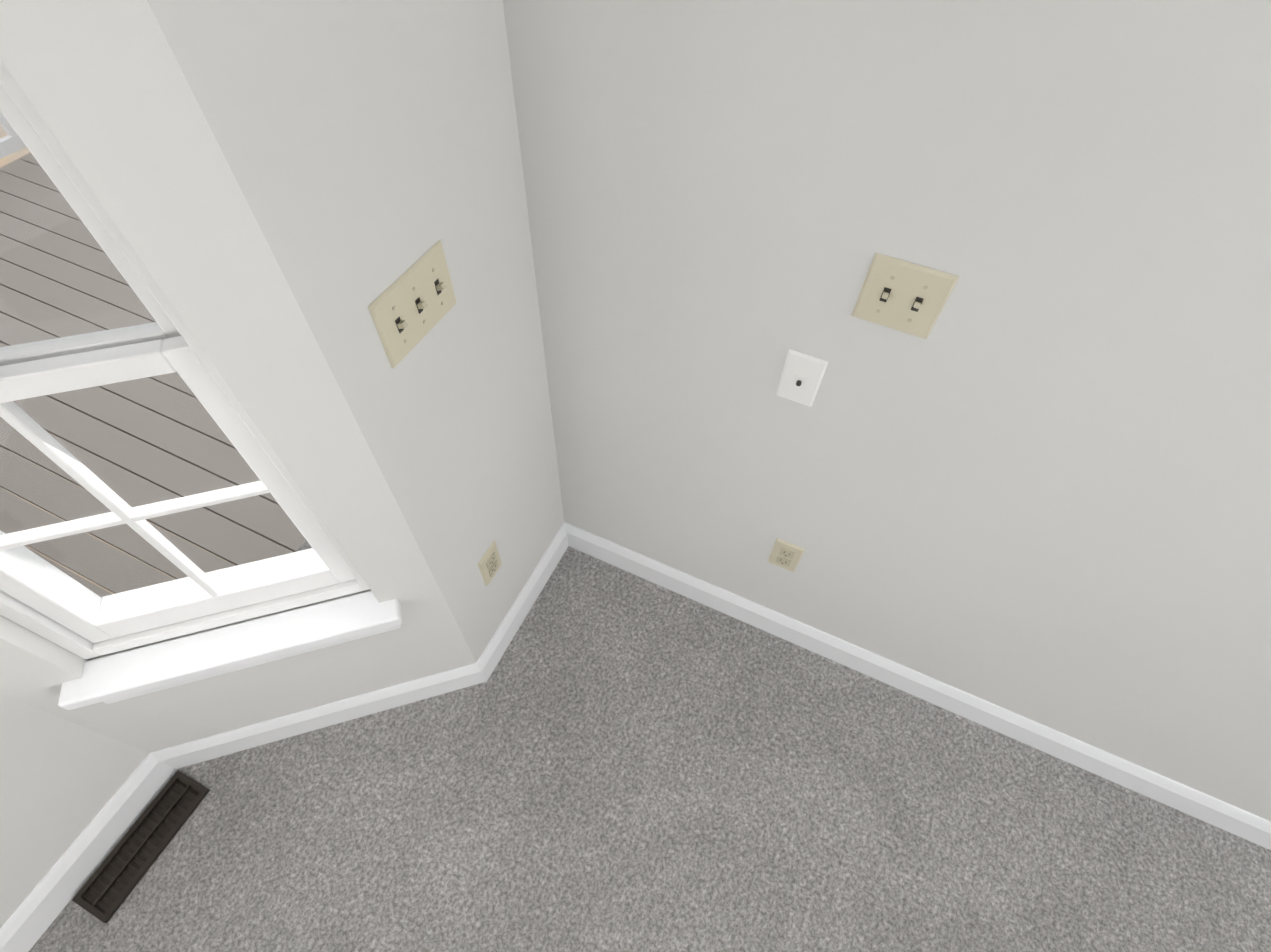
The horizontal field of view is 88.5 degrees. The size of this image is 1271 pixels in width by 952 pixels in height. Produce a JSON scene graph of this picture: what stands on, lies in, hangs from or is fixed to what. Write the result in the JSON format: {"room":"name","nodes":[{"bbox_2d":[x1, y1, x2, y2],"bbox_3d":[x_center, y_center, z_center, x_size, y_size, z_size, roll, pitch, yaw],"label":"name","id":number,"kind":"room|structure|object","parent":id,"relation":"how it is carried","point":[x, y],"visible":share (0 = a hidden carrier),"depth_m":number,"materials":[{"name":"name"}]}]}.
{"room":"empty living room","nodes":[
{"label":"empty living room","id":0,"kind":"room"},
{"bbox_2d":[0,693,148,927],"bbox_3d":[-1.421,0.463,0.527,0.150,2.130,1.164,22,57,13],"label":"wall","id":1,"kind":"structure","parent":0,"point":[62,781],"depth_m":1.35,"materials":[{"name":"paint"}]},
{"bbox_2d":[0,750,166,951],"bbox_3d":[-1.373,1.075,1.331,0.016,0.112,1.030,22,57,13],"label":"baseboard","id":2,"kind":"structure","parent":1,"relation":"attached to","point":[48,898],"depth_m":1.47,"materials":[{"name":"white wood"}]},
{"bbox_2d":[0,0,475,752],"bbox_3d":[-0.785,-0.034,0.900,0.912,2.130,0.150,-13,56,-11],"label":"wall","id":3,"kind":"structure","parent":0,"point":[106,88],"depth_m":0.77,"materials":[{"name":"paint"}]},
{"bbox_2d":[0,59,369,658],"bbox_3d":[-0.786,-0.128,0.795,0.540,1.290,0.115,-13,56,-11],"label":"window","id":4,"kind":"structure","parent":3,"relation":"in","point":[42,597],"depth_m":0.98,"materials":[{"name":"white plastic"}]},
{"bbox_2d":[58,591,401,709],"bbox_3d":[-0.776,0.351,1.311,0.610,0.105,0.080,-13,56,-11],"label":"sill","id":5,"kind":"structure","parent":3,"relation":"attached to","point":[113,678],"depth_m":1.27,"materials":[{"name":"white wood"}]},
{"bbox_2d":[148,658,479,781],"bbox_3d":[-0.784,0.615,1.677,0.540,0.112,0.527,22,57,13],"label":"baseboard","id":6,"kind":"structure","parent":3,"relation":"attached to","point":[170,759],"depth_m":1.66,"materials":[{"name":"white wood"}]},
{"bbox_2d":[147,0,563,662],"bbox_3d":[-0.314,-0.570,0.762,0.150,3.000,0.630,22,57,13],"label":"wall","id":7,"kind":"structure","parent":0,"point":[371,150],"depth_m":0.87,"materials":[{"name":"paint"}]},
{"bbox_2d":[368,240,456,368],"bbox_3d":[-0.307,-0.243,0.935,0.020,0.113,0.161,22,57,13],"label":"light switch","id":8,"kind":"object","parent":7,"relation":"attached to","point":[412,306],"visible":1,"depth_m":0.93,"materials":[{"name":"beige plastic"}]},
{"bbox_2d":[478,540,501,585],"bbox_3d":[-0.341,0.209,1.546,0.009,0.114,0.070,22,57,13],"label":"electrical outlet","id":9,"kind":"object","parent":7,"relation":"attached to","point":[489,564],"visible":1,"depth_m":1.53,"materials":[{"name":"beige plastic"}]},
{"bbox_2d":[472,522,571,682],"bbox_3d":[-0.318,0.362,1.872,0.016,0.112,0.457,22,57,13],"label":"baseboard","id":10,"kind":"structure","parent":7,"relation":"attached to","point":[498,644],"depth_m":1.85,"materials":[{"name":"white wood"}]},
{"bbox_2d":[29,540,1270,951],"bbox_3d":[0.898,2.116,0.770,5.430,0.050,3.540,22,57,13],"label":"floor","id":11,"kind":"structure","parent":0,"point":[605,756],"depth_m":1.60,"materials":[{"name":"carpet"}]},
{"bbox_2d":[72,771,209,922],"bbox_3d":[-1.163,0.868,1.546,0.100,0.012,0.300,22,57,13],"label":"air vent register","id":12,"kind":"object","parent":11,"relation":"on","point":[109,886],"visible":1,"depth_m":1.54,"materials":[{"name":"grey metal"}]},
{"bbox_2d":[503,0,1270,820],"bbox_3d":[1.951,-0.597,-0.613,4.850,5.400,0.150,22,57,13],"label":"wall","id":13,"kind":"structure","parent":0,"point":[1029,476],"depth_m":0.99,"materials":[{"name":"paint"}]},
{"bbox_2d":[768,538,804,571],"bbox_3d":[0.363,0.195,1.580,0.070,0.114,0.009,22,57,13],"label":"electrical outlet","id":14,"kind":"object","parent":13,"relation":"attached to","point":[786,555],"visible":1,"depth_m":1.57,"materials":[{"name":"beige plastic"}]},
{"bbox_2d":[776,349,827,406],"bbox_3d":[0.286,-0.165,1.139,0.069,0.113,0.016,22,57,13],"label":"jack","id":15,"kind":"object","parent":13,"relation":"attached to","point":[801,377],"visible":1,"depth_m":1.13,"materials":[{"name":"white plastic"}]},
{"bbox_2d":[851,253,958,338],"bbox_3d":[0.382,-0.252,0.941,0.115,0.113,0.020,22,57,13],"label":"double light switch","id":16,"kind":"object","parent":13,"relation":"attached to","point":[904,296],"visible":1,"depth_m":0.94,"materials":[{"name":"beige plastic"}]},
{"bbox_2d":[568,523,1270,849],"bbox_3d":[1.842,0.992,1.499,4.550,0.112,0.016,22,57,13],"label":"baseboard","id":17,"kind":"structure","parent":13,"relation":"attached to","point":[1253,828],"depth_m":1.74,"materials":[{"name":"white wood"}]},
{"label":"outside","id":18,"kind":"structure","parent":0,"visible":0},
{"bbox_2d":[0,125,292,593],"bbox_3d":[-32.490,-10.484,12.880,69.000,2.300,80.000,22,57,13],"label":"ground","id":19,"kind":"structure","parent":18,"point":[20,153],"depth_m":4.95,"materials":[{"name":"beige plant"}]},
{"bbox_2d":[0,113,305,596],"bbox_3d":[-2.030,-1.265,4.402,3.525,3.370,5.375,22,57,13],"label":"deck","id":20,"kind":"object","parent":19,"relation":"on","point":[158,424],"depth_m":2.79,"materials":[{"name":"beige wood"}]}
]}

